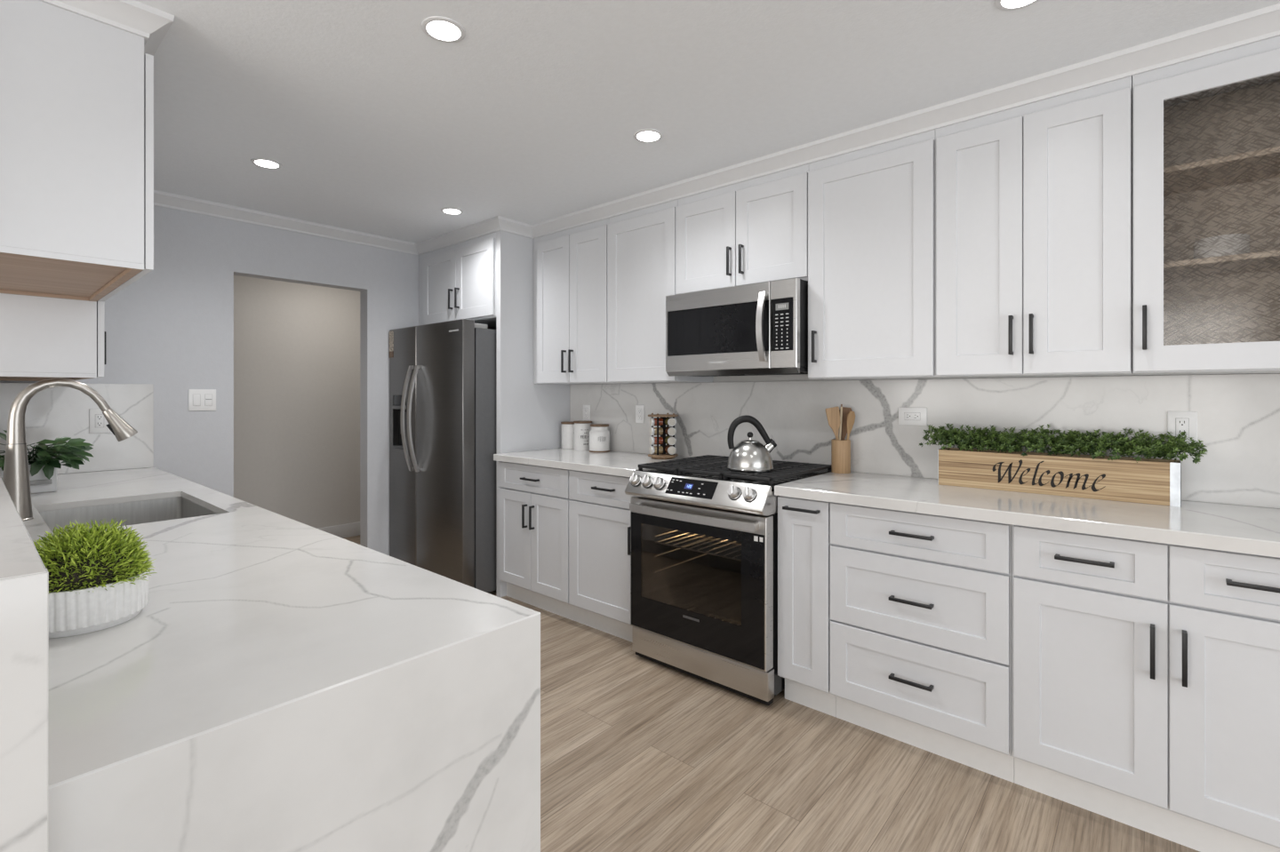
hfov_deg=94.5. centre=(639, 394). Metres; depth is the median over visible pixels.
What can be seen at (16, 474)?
kitchen faucet
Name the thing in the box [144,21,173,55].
trim
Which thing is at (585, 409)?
socket
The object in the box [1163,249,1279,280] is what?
shelf
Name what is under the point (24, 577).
raised countertop
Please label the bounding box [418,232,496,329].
upper cabinet
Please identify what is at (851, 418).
spoon
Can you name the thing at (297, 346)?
wall
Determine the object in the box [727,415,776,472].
tea kettle
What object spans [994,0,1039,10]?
recessed light
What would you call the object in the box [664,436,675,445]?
spice jar
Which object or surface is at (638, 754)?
floor
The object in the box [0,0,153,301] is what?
upper cabinet
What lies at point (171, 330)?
wall
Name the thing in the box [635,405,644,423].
wall outlet
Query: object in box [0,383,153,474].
backsplash
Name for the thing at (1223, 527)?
countertop
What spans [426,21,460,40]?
diffuser
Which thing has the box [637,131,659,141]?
diffuser
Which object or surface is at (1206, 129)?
upper cabinet
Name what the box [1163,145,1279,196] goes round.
shelf
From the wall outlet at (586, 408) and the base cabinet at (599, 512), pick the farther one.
the wall outlet at (586, 408)
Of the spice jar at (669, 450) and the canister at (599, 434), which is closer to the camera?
the spice jar at (669, 450)
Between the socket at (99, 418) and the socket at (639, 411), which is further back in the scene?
the socket at (639, 411)
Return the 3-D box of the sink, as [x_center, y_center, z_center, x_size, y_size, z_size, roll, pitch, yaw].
[-1.819,0.541,2.108,0.736,0.217,0.482,0,0,41]
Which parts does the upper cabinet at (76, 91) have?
door, door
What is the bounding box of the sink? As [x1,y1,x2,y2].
[38,496,216,534]
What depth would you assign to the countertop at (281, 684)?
0.93 m
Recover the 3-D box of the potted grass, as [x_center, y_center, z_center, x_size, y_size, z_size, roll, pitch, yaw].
[-0.997,0.317,1.068,0.213,0.182,0.194,0,0,41]
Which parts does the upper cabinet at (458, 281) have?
door, handle, handle, door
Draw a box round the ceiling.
[135,0,1279,243]
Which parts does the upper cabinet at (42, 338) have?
door, handle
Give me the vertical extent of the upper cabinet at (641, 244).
1.003 m
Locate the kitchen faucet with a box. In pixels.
[2,378,137,521]
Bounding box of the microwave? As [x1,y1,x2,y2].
[665,278,807,376]
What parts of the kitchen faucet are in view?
gooseneck spout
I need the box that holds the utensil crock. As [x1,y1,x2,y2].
[831,439,850,473]
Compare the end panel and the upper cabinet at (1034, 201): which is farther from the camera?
the end panel
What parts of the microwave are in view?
door, trim, handle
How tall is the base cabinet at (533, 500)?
0.893 m
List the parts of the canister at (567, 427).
lid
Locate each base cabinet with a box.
[497,461,576,622]
[568,470,634,642]
[777,496,835,717]
[830,502,1014,783]
[1011,524,1279,851]
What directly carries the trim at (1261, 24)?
attached to the ceiling
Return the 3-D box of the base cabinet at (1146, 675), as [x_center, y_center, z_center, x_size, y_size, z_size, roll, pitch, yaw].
[1.715,0.872,1.928,0.776,0.893,0.670,0,0,41]
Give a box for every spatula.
[825,407,840,440]
[838,407,842,440]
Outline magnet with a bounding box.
[389,331,393,358]
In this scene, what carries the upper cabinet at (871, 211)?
attached to the wall at (802, 377)
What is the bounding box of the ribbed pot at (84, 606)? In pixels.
[48,568,149,639]
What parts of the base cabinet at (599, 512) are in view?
door, drawer, handle, handle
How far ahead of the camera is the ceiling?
2.17 m
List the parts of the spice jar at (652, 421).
lid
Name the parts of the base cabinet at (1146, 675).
handle, drawer, door, handle, handle, drawer, door, handle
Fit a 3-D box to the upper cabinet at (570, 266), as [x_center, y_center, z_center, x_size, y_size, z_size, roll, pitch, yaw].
[-0.359,-0.573,3.913,0.717,1.003,0.406,0,0,41]
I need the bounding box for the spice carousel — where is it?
[648,413,678,459]
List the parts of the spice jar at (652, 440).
lid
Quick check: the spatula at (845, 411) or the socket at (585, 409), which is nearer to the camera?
the spatula at (845, 411)
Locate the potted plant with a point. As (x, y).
(44, 463)
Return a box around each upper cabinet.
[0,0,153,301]
[0,293,106,381]
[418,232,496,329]
[533,218,644,384]
[607,200,713,383]
[675,163,808,295]
[808,129,953,380]
[935,76,1134,378]
[1132,35,1279,375]
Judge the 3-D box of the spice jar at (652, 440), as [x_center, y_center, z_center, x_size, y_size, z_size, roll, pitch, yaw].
[0.097,0.275,3.506,0.071,0.049,0.049,0,0,-18]
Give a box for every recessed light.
[250,158,282,168]
[421,16,465,42]
[440,208,463,215]
[632,128,663,142]
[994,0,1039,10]
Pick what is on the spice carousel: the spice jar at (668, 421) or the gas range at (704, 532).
the spice jar at (668, 421)
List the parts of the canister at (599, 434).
lid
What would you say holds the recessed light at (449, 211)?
in the ceiling
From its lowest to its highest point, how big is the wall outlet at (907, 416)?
0.082 m
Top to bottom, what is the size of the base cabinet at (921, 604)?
0.893 m
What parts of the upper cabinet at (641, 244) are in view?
door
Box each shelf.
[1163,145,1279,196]
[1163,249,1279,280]
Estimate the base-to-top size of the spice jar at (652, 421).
0.049 m
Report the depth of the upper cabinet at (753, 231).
2.92 m
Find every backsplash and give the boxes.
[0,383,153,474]
[569,373,1279,508]
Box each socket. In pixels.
[95,414,103,427]
[584,408,587,417]
[637,408,641,419]
[904,412,919,420]
[1175,418,1188,438]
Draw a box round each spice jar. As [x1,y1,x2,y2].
[649,417,663,426]
[649,427,663,435]
[649,436,663,445]
[649,446,663,454]
[664,417,675,426]
[664,427,675,435]
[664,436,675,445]
[664,446,675,455]
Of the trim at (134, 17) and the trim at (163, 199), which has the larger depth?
the trim at (163, 199)
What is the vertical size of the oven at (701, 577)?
0.640 m
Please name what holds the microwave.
attached to the upper cabinet at (753, 231)
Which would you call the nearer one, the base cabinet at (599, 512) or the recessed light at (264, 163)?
the recessed light at (264, 163)
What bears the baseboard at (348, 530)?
attached to the wall at (297, 346)
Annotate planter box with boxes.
[919,423,1207,507]
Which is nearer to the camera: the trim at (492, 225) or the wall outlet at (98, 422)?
the wall outlet at (98, 422)
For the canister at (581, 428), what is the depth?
4.04 m
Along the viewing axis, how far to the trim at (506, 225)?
3.88 m
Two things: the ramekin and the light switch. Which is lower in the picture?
the light switch
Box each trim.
[38,0,174,38]
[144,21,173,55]
[153,190,417,255]
[415,216,500,255]
[497,216,533,239]
[531,3,1279,238]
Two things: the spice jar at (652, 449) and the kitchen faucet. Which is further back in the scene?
the spice jar at (652, 449)
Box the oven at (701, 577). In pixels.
[629,496,773,671]
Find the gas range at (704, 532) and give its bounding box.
[624,455,831,705]
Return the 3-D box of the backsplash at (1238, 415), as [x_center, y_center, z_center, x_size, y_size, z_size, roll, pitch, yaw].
[0.867,0.157,3.103,3.628,0.452,0.020,0,0,41]
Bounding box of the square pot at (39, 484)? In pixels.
[0,463,56,494]
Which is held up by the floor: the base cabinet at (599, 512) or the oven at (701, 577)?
the base cabinet at (599, 512)
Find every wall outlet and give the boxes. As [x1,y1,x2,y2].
[89,408,109,433]
[583,405,590,421]
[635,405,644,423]
[898,407,927,425]
[1167,411,1197,443]
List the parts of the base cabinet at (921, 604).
handle, handle, handle, drawer, drawer, drawer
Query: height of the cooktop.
0.032 m
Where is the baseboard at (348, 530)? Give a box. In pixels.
[318,521,359,538]
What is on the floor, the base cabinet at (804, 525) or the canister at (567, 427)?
the base cabinet at (804, 525)
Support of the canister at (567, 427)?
on the countertop at (613, 463)
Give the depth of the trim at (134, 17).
1.70 m
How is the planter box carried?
on the countertop at (1223, 527)
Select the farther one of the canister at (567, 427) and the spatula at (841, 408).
the canister at (567, 427)
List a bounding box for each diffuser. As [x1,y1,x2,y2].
[255,160,278,167]
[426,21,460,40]
[443,208,460,214]
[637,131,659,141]
[1001,0,1034,7]
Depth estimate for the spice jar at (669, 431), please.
3.47 m
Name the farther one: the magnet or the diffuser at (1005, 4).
the magnet
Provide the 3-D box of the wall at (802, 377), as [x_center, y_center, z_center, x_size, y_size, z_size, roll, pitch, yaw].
[0.901,0.093,3.167,8.800,2.450,0.120,0,0,41]
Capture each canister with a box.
[560,421,574,449]
[573,420,591,450]
[589,424,609,452]
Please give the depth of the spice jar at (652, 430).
3.49 m
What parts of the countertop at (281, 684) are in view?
waterfall panel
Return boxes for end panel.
[496,230,569,597]
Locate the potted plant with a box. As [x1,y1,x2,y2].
[0,430,94,494]
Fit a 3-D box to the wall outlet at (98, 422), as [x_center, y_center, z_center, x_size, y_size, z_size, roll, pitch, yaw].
[-2.862,0.141,3.134,0.008,0.128,0.078,0,0,41]
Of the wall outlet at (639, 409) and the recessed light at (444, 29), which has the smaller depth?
the recessed light at (444, 29)
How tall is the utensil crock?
0.160 m
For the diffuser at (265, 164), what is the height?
0.004 m
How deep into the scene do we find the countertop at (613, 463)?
3.51 m
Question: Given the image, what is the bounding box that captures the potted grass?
[33,518,156,639]
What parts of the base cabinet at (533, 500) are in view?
door, handle, handle, handle, drawer, door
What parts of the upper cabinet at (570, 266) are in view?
door, handle, handle, door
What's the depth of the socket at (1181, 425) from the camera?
2.13 m
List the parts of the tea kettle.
handle, knob, lid, spout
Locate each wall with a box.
[0,205,418,556]
[233,275,359,528]
[588,373,1279,509]
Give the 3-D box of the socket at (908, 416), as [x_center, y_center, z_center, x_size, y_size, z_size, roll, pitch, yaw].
[1.260,0.102,2.739,0.068,0.034,0.001,0,0,41]
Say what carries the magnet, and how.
attached to the refrigerator
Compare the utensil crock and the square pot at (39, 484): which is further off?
the utensil crock
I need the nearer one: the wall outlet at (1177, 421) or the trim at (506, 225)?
the wall outlet at (1177, 421)
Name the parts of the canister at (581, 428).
lid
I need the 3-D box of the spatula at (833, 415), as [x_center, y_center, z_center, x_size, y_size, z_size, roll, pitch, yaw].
[0.949,0.216,2.883,0.090,0.312,0.010,0,0,-3]
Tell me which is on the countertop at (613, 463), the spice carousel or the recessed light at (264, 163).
the spice carousel
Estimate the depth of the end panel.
3.94 m
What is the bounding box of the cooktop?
[634,468,831,491]
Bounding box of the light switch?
[188,389,215,410]
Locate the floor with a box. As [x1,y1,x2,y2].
[344,535,1199,851]
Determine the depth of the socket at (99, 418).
3.13 m
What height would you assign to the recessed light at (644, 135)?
0.005 m
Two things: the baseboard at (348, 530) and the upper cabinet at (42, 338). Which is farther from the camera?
the baseboard at (348, 530)
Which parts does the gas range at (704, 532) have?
knob, knob, knob, control panel, storage drawer, knob, knob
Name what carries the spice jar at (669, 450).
on the spice carousel
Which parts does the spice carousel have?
post, core post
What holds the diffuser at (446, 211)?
attached to the recessed light at (449, 211)
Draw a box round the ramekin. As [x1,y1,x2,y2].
[1192,233,1250,259]
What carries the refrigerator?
on the floor
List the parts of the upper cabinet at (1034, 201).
door, handle, handle, door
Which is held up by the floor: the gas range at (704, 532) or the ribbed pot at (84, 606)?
the gas range at (704, 532)
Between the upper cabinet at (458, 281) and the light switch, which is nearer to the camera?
the light switch
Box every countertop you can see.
[0,476,48,851]
[23,467,540,851]
[493,448,686,477]
[774,472,1279,558]
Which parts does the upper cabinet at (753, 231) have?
door, handle, handle, door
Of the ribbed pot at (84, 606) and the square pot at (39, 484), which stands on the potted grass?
the ribbed pot at (84, 606)
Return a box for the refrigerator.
[389,319,496,592]
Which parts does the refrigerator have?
dispenser panel, door, handle, handle, door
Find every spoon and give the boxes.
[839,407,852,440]
[846,411,855,440]

